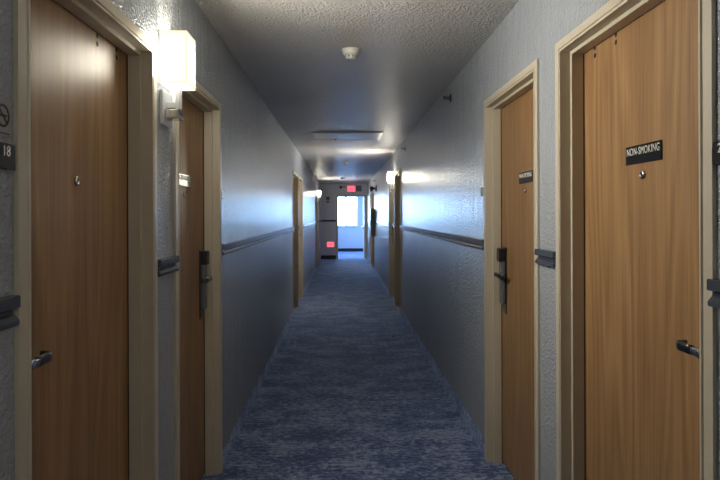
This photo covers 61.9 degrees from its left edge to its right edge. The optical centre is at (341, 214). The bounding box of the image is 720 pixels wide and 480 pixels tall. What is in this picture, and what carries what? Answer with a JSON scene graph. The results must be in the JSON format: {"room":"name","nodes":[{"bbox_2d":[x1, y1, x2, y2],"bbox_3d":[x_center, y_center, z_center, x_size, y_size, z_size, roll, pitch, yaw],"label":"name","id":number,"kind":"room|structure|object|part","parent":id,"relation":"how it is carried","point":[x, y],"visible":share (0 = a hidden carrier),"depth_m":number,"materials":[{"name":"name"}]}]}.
{"room":"hotel corridor","nodes":[
{"label":"hotel corridor","id":0,"kind":"room"},
{"bbox_2d":[0,0,320,479],"bbox_3d":[-0.746,0.213,6.475,0.130,2.440,25.950,0,0,0],"label":"wall","id":1,"kind":"structure","parent":0,"point":[259,159],"depth_m":3.63,"materials":[{"name":"paint"}]},
{"bbox_2d":[0,98,10,137],"bbox_3d":[-0.680,-0.196,1.202,0.005,0.076,0.064,0,0,0],"label":"no smoking sign","id":2,"kind":"object","parent":1,"relation":"attached to","point":[5,105],"visible":1,"depth_m":1.21,"materials":[{"name":"grey plastic"}]},
{"bbox_2d":[0,142,14,169],"bbox_3d":[-0.677,-0.119,1.172,0.011,0.052,0.130,0,0,0],"label":"number sign","id":3,"kind":"object","parent":1,"relation":"attached to","point":[7,151],"visible":1,"depth_m":1.21,"materials":[{"name":"black plastic"}]},
{"bbox_2d":[0,295,20,330],"bbox_3d":[-0.670,0.195,-2.635,0.023,0.062,7.731,0,0,0],"label":"chair rail","id":4,"kind":"object","parent":1,"relation":"attached to","point":[8,303],"visible":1,"depth_m":1.20,"materials":[{"name":"grey wood"}]},
{"bbox_2d":[13,0,157,479],"bbox_3d":[-0.737,0.405,1.720,0.132,2.055,0.942,0,0,0],"label":"door","id":5,"kind":"structure","parent":1,"relation":"in","point":[85,74],"depth_m":1.77,"materials":[{"name":"beige paint"}]},
{"bbox_3d":[-0.714,0.341,1.397,0.034,0.034,0.133,0,0,0],"label":"lever handle","id":6,"kind":"part","parent":5,"relation":"part of","materials":[{"name":"metal"}]},
{"bbox_2d":[158,255,178,276],"bbox_3d":[-0.670,0.195,2.313,0.023,0.062,0.245,0,0,0],"label":"chair rail","id":7,"kind":"object","parent":1,"relation":"attached to","point":[166,265],"visible":0.95,"depth_m":2.29,"materials":[{"name":"grey wood"}]},
{"bbox_2d":[159,30,195,127],"bbox_3d":[-0.631,-0.516,2.312,0.105,0.347,0.138,0,0,0],"label":"wall lamp","id":8,"kind":"object","parent":1,"relation":"attached to","point":[177,47],"visible":1,"depth_m":2.24,"materials":[{"name":"glass"}]},
{"bbox_3d":[-0.643,-0.430,2.312,0.052,0.124,0.080,0,0,0],"label":"lamp arm","id":9,"kind":"part","parent":8,"relation":"part of","materials":[{"name":"white paint"}]},
{"bbox_3d":[-0.630,-0.591,2.312,0.100,0.197,0.137,0,0,0],"label":"lamp shade","id":10,"kind":"part","parent":8,"relation":"part of","materials":[{"name":"white glass"}]},
{"bbox_2d":[163,83,191,88],"bbox_3d":[-0.630,-0.500,2.312,0.094,0.003,0.130,0,0,0],"label":"diffuser","id":11,"kind":"object","parent":8,"relation":"attached to","point":[168,85],"depth_m":2.31,"materials":[{"name":"white glass"}]},
{"bbox_2d":[173,81,222,479],"bbox_3d":[-0.737,0.405,2.902,0.132,2.055,0.932,0,0,0],"label":"door","id":12,"kind":"structure","parent":1,"relation":"in","point":[197,139],"depth_m":3.17,"materials":[{"name":"beige paint"}]},
{"bbox_3d":[-0.714,0.341,3.182,0.034,0.034,0.133,0,0,0],"label":"lever handle","id":13,"kind":"part","parent":12,"relation":"part of","materials":[{"name":"metal"}]},
{"bbox_2d":[222,227,294,254],"bbox_3d":[-0.670,0.195,5.894,0.023,0.062,5.052,0,0,0],"label":"chair rail","id":14,"kind":"object","parent":1,"relation":"attached to","point":[233,246],"visible":0.95,"depth_m":4.39,"materials":[{"name":"grey wood"}]},
{"bbox_2d":[223,256,320,466],"bbox_3d":[-0.673,1.382,6.475,0.008,0.100,25.950,0,0,0],"label":"baseboard","id":15,"kind":"structure","parent":1,"relation":"attached to","point":[238,426],"depth_m":4.56,"materials":[{"name":"blue carpet"}]},
{"bbox_2d":[293,171,298,309],"bbox_3d":[-0.737,0.405,8.890,0.132,2.055,0.940,0,0,0],"label":"door","id":16,"kind":"structure","parent":1,"relation":"in","point":[295,175],"depth_m":9.29,"materials":[{"name":"beige paint"}]},
{"bbox_2d":[298,176,302,304],"bbox_3d":[-0.737,0.405,9.980,0.132,2.055,0.940,0,0,0],"label":"door","id":17,"kind":"structure","parent":1,"relation":"in","point":[300,180],"depth_m":10.40,"materials":[{"name":"beige paint"}]},
{"bbox_2d":[303,221,315,227],"bbox_3d":[-0.670,0.195,13.005,0.023,0.062,5.110,0,0,0],"label":"chair rail","id":18,"kind":"object","parent":1,"relation":"attached to","point":[310,223],"visible":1,"depth_m":12.07,"materials":[{"name":"grey wood"}]},
{"bbox_2d":[315,191,316,266],"bbox_3d":[-0.737,0.405,16.030,0.132,2.055,0.940,0,0,0],"label":"door","id":19,"kind":"structure","parent":1,"relation":"in","point":[315,191],"depth_m":16.19,"materials":[{"name":"beige paint"}]},
{"bbox_2d":[317,197,318,266],"bbox_3d":[-0.737,0.405,17.150,0.132,2.055,0.940,0,0,0],"label":"door","id":20,"kind":"structure","parent":1,"relation":"in","point":[317,197],"depth_m":17.57,"materials":[{"name":"beige paint"}]},
{"bbox_2d":[317,190,320,201],"bbox_3d":[-0.631,-0.516,16.590,0.105,0.347,0.138,0,0,0],"label":"wall lamp","id":21,"kind":"object","parent":1,"relation":"attached to","point":[318,191],"visible":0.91,"depth_m":16.52,"materials":[{"name":"white glass"}]},
{"bbox_2d":[320,184,367,255],"bbox_3d":[-0.499,0.212,19.515,3.600,2.440,0.130,0,0,0],"label":"wall","id":22,"kind":"structure","parent":0,"point":[327,210],"depth_m":19.45,"materials":[{"name":"paint"}]},
{"bbox_2d":[321,255,335,258],"bbox_3d":[-0.422,1.369,19.445,0.493,0.125,0.010,0,0,0],"label":"baseboard","id":23,"kind":"structure","parent":22,"relation":"attached to","point":[322,256],"depth_m":19.44,"materials":[{"name":"black rubber"}]},
{"bbox_2d":[321,220,335,221],"bbox_3d":[-0.417,0.188,19.439,0.476,0.062,0.023,0,0,0],"label":"chair rail","id":24,"kind":"object","parent":22,"relation":"attached to","point":[321,220],"visible":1,"depth_m":19.43,"materials":[{"name":"black wood"}]},
{"bbox_2d":[327,241,334,246],"bbox_3d":[-0.349,0.951,19.426,0.264,0.199,0.049,0,0,0],"label":"exit sign","id":25,"kind":"object","parent":22,"relation":"attached to","point":[329,243],"visible":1,"depth_m":19.40,"materials":[{"name":"red plastic"}]},
{"bbox_2d":[339,185,361,191],"bbox_3d":[0.292,-0.850,19.406,0.716,0.214,0.089,0,0,0],"label":"exit sign","id":26,"kind":"object","parent":22,"relation":"attached to","point":[350,188],"visible":1,"depth_m":19.40,"materials":[{"name":"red plastic"}]},
{"bbox_2d":[336,195,366,258],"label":"door frame","id":27,"kind":"structure","parent":22,"relation":"in","point":[364,227],"depth_m":19.48,"materials":[{"name":"beige paint"}]},
{"bbox_2d":[338,196,363,247],"bbox_3d":[-0.499,0.212,23.580,3.600,2.440,0.160,0,0,0],"label":"wall","id":28,"kind":"structure","parent":0,"point":[348,237],"depth_m":23.50,"materials":[{"name":"paint"}]},
{"bbox_2d":[338,196,358,226],"bbox_3d":[-0.055,-0.125,23.532,1.450,1.210,0.155,0,0,0],"label":"window","id":29,"kind":"structure","parent":28,"relation":"in","point":[338,196],"depth_m":23.55,"materials":[{"name":"white plastic"}]},
{"bbox_2d":[338,248,362,251],"bbox_3d":[-0.495,1.369,23.495,3.600,0.125,0.010,0,0,0],"label":"baseboard","id":30,"kind":"structure","parent":28,"relation":"attached to","point":[339,249],"depth_m":23.49,"materials":[{"name":"black rubber"}]},
{"bbox_2d":[196,0,518,183],"bbox_3d":[-0.504,-1.068,8.520,3.840,0.120,30.280,0,0,0],"label":"ceiling","id":31,"kind":"structure","parent":0,"point":[290,51],"depth_m":3.92,"materials":[{"name":"paint"}]},
{"bbox_2d":[312,132,382,139],"bbox_3d":[0.074,-0.999,7.640,0.875,0.022,0.680,0,0,0],"label":"ceiling panel","id":32,"kind":"object","parent":31,"relation":"attached to","point":[316,135],"visible":1,"depth_m":7.57,"materials":[{"name":"white plastic"}]},
{"bbox_3d":[0.074,-1.005,7.640,0.785,0.006,0.590,0,0,0],"label":"panel","id":33,"kind":"part","parent":32,"relation":"part of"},
{"bbox_2d":[342,47,359,59],"bbox_3d":[0.057,-0.981,3.660,0.112,0.058,0.112,0,0,0],"label":"smoke detector","id":34,"kind":"object","parent":31,"relation":"attached to","point":[350,53],"visible":1,"depth_m":3.63,"materials":[{"name":"white plastic"}]},
{"bbox_2d":[201,251,514,479],"bbox_3d":[-0.495,1.492,8.520,3.840,0.120,30.280,0,0,0],"label":"floor","id":35,"kind":"structure","parent":0,"point":[341,397],"depth_m":4.46,"materials":[{"name":"blue carpet"}]},
{"bbox_2d":[367,0,719,479],"bbox_3d":[0.910,0.207,6.475,0.130,2.440,25.950,0,0,0],"label":"wall","id":36,"kind":"structure","parent":0,"point":[441,163],"depth_m":4.00,"materials":[{"name":"paint"}]},
{"bbox_2d":[370,192,371,263],"bbox_3d":[0.901,0.381,17.140,0.132,2.092,0.960,0,0,0],"label":"door","id":37,"kind":"structure","parent":36,"relation":"in","point":[370,192],"depth_m":17.57,"materials":[{"name":"beige paint"}]},
{"bbox_2d":[370,209,374,236],"bbox_3d":[0.781,0.197,15.220,0.128,0.700,0.280,0,0,0],"label":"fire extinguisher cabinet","id":38,"kind":"object","parent":36,"relation":"attached to","point":[372,211],"visible":0.96,"depth_m":15.08,"materials":[{"name":"metal"}]},
{"bbox_2d":[372,190,373,266],"bbox_3d":[0.901,0.381,15.980,0.132,2.092,0.960,0,0,0],"label":"door","id":39,"kind":"structure","parent":36,"relation":"in","point":[373,190],"depth_m":16.41,"materials":[{"name":"beige paint"}]},
{"bbox_2d":[370,185,376,191],"bbox_3d":[0.760,-0.643,14.467,0.163,0.167,0.201,0,0,0],"label":"wall fixture","id":40,"kind":"object","parent":36,"relation":"attached to","point":[372,188],"visible":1,"depth_m":14.41,"materials":[{"name":"black plastic"}]},
{"bbox_2d":[374,221,388,226],"bbox_3d":[0.833,0.174,13.055,0.023,0.062,4.890,0,0,0],"label":"chair rail","id":41,"kind":"object","parent":36,"relation":"attached to","point":[376,222],"visible":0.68,"depth_m":12.17,"materials":[{"name":"grey wood"}]},
{"bbox_2d":[387,171,394,192],"bbox_3d":[0.790,-0.521,9.545,0.105,0.347,0.138,0,0,0],"label":"wall lamp","id":42,"kind":"object","parent":36,"relation":"attached to","point":[390,174],"visible":0.94,"depth_m":9.48,"materials":[{"name":"glass"}]},
{"bbox_3d":[0.788,-0.596,9.545,0.100,0.197,0.137,0,0,0],"label":"lamp shade","id":43,"kind":"part","parent":42,"relation":"part of","materials":[{"name":"white glass"}]},
{"bbox_2d":[389,184,393,302],"bbox_3d":[0.901,0.381,10.130,0.132,2.092,0.960,0,0,0],"label":"door","id":44,"kind":"structure","parent":36,"relation":"in","point":[391,194],"depth_m":10.54,"materials":[{"name":"beige paint"}]},
{"bbox_2d":[394,168,401,310],"bbox_3d":[0.901,0.381,8.960,0.132,2.092,0.960,0,0,0],"label":"door","id":45,"kind":"structure","parent":36,"relation":"in","point":[397,175],"depth_m":9.38,"materials":[{"name":"beige paint"}]},
{"bbox_2d":[367,256,484,456],"bbox_3d":[0.845,1.377,6.475,0.008,0.100,25.950,0,0,0],"label":"baseboard","id":46,"kind":"structure","parent":36,"relation":"attached to","point":[477,436],"depth_m":4.76,"materials":[{"name":"blue carpet"}]},
{"bbox_2d":[400,225,483,249],"bbox_3d":[0.833,0.174,5.998,0.023,0.062,4.964,0,0,0],"label":"chair rail","id":47,"kind":"object","parent":36,"relation":"attached to","point":[478,243],"visible":1,"depth_m":4.56,"materials":[{"name":"grey wood"}]},
{"bbox_2d":[443,94,450,102],"bbox_3d":[0.811,-0.898,4.620,0.060,0.066,0.066,0,0,0],"label":"sprinkler","id":48,"kind":"object","parent":36,"relation":"attached to","point":[449,97],"visible":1,"depth_m":4.61,"materials":[{"name":"black metal"}]},
{"bbox_2d":[483,59,540,479],"bbox_3d":[0.901,0.381,3.034,0.132,2.092,0.963,0,0,0],"label":"door","id":49,"kind":"structure","parent":36,"relation":"in","point":[511,115],"depth_m":3.22,"materials":[{"name":"beige paint"}]},
{"bbox_3d":[0.878,0.335,3.330,0.034,0.034,0.133,0,0,0],"label":"lever handle","id":50,"kind":"part","parent":49,"relation":"part of","materials":[{"name":"metal"}]},
{"bbox_2d":[535,249,555,267],"bbox_3d":[0.833,0.174,2.446,0.023,0.062,0.215,0,0,0],"label":"chair rail","id":51,"kind":"object","parent":36,"relation":"attached to","point":[545,257],"visible":0.95,"depth_m":2.42,"materials":[{"name":"grey wood"}]},
{"bbox_2d":[555,0,717,479],"bbox_3d":[0.901,0.381,1.844,0.132,2.092,0.988,0,0,0],"label":"door","id":52,"kind":"structure","parent":36,"relation":"in","point":[636,185],"depth_m":1.85,"materials":[{"name":"beige paint"}]},
{"bbox_3d":[0.878,0.335,1.496,0.034,0.034,0.133,0,0,0],"label":"lever handle","id":53,"kind":"part","parent":52,"relation":"part of","materials":[{"name":"metal"}]},
{"bbox_2d":[707,279,719,308],"bbox_3d":[0.833,0.174,-2.575,0.023,0.062,7.850,0,0,0],"label":"chair rail","id":54,"kind":"object","parent":36,"relation":"attached to","point":[713,285],"visible":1,"depth_m":1.33,"materials":[{"name":"grey wood"}]},
{"bbox_2d":[714,141,719,164],"bbox_3d":[0.838,-0.138,1.279,0.011,0.052,0.130,0,0,0],"label":"number sign","id":55,"kind":"object","parent":36,"relation":"attached to","point":[717,143],"visible":1,"depth_m":1.33,"materials":[{"name":"black plastic"}]},
{"bbox_2d":[718,99,719,133],"bbox_3d":[0.841,-0.219,1.305,0.005,0.076,0.064,0,0,0],"label":"no smoking sign","id":56,"kind":"object","parent":36,"relation":"attached to","point":[719,99],"visible":1,"depth_m":1.33,"materials":[{"name":"white plastic"}]},
{"label":"outside","id":57,"kind":"structure","parent":0,"visible":0},
{"bbox_2d":[338,221,352,225],"bbox_3d":[0.006,1.805,92.100,120.000,0.150,135.800,0,0,0],"label":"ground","id":58,"kind":"structure","parent":57,"point":[340,223],"depth_m":122.00,"materials":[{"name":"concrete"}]},
{"bbox_2d":[352,200,356,225],"bbox_3d":[1.378,0.077,60.015,0.616,3.295,0.650,0,0,0],"label":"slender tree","id":59,"kind":"object","parent":58,"relation":"on","point":[355,206],"visible":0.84,"depth_m":59.86,"materials":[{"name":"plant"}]}
]}

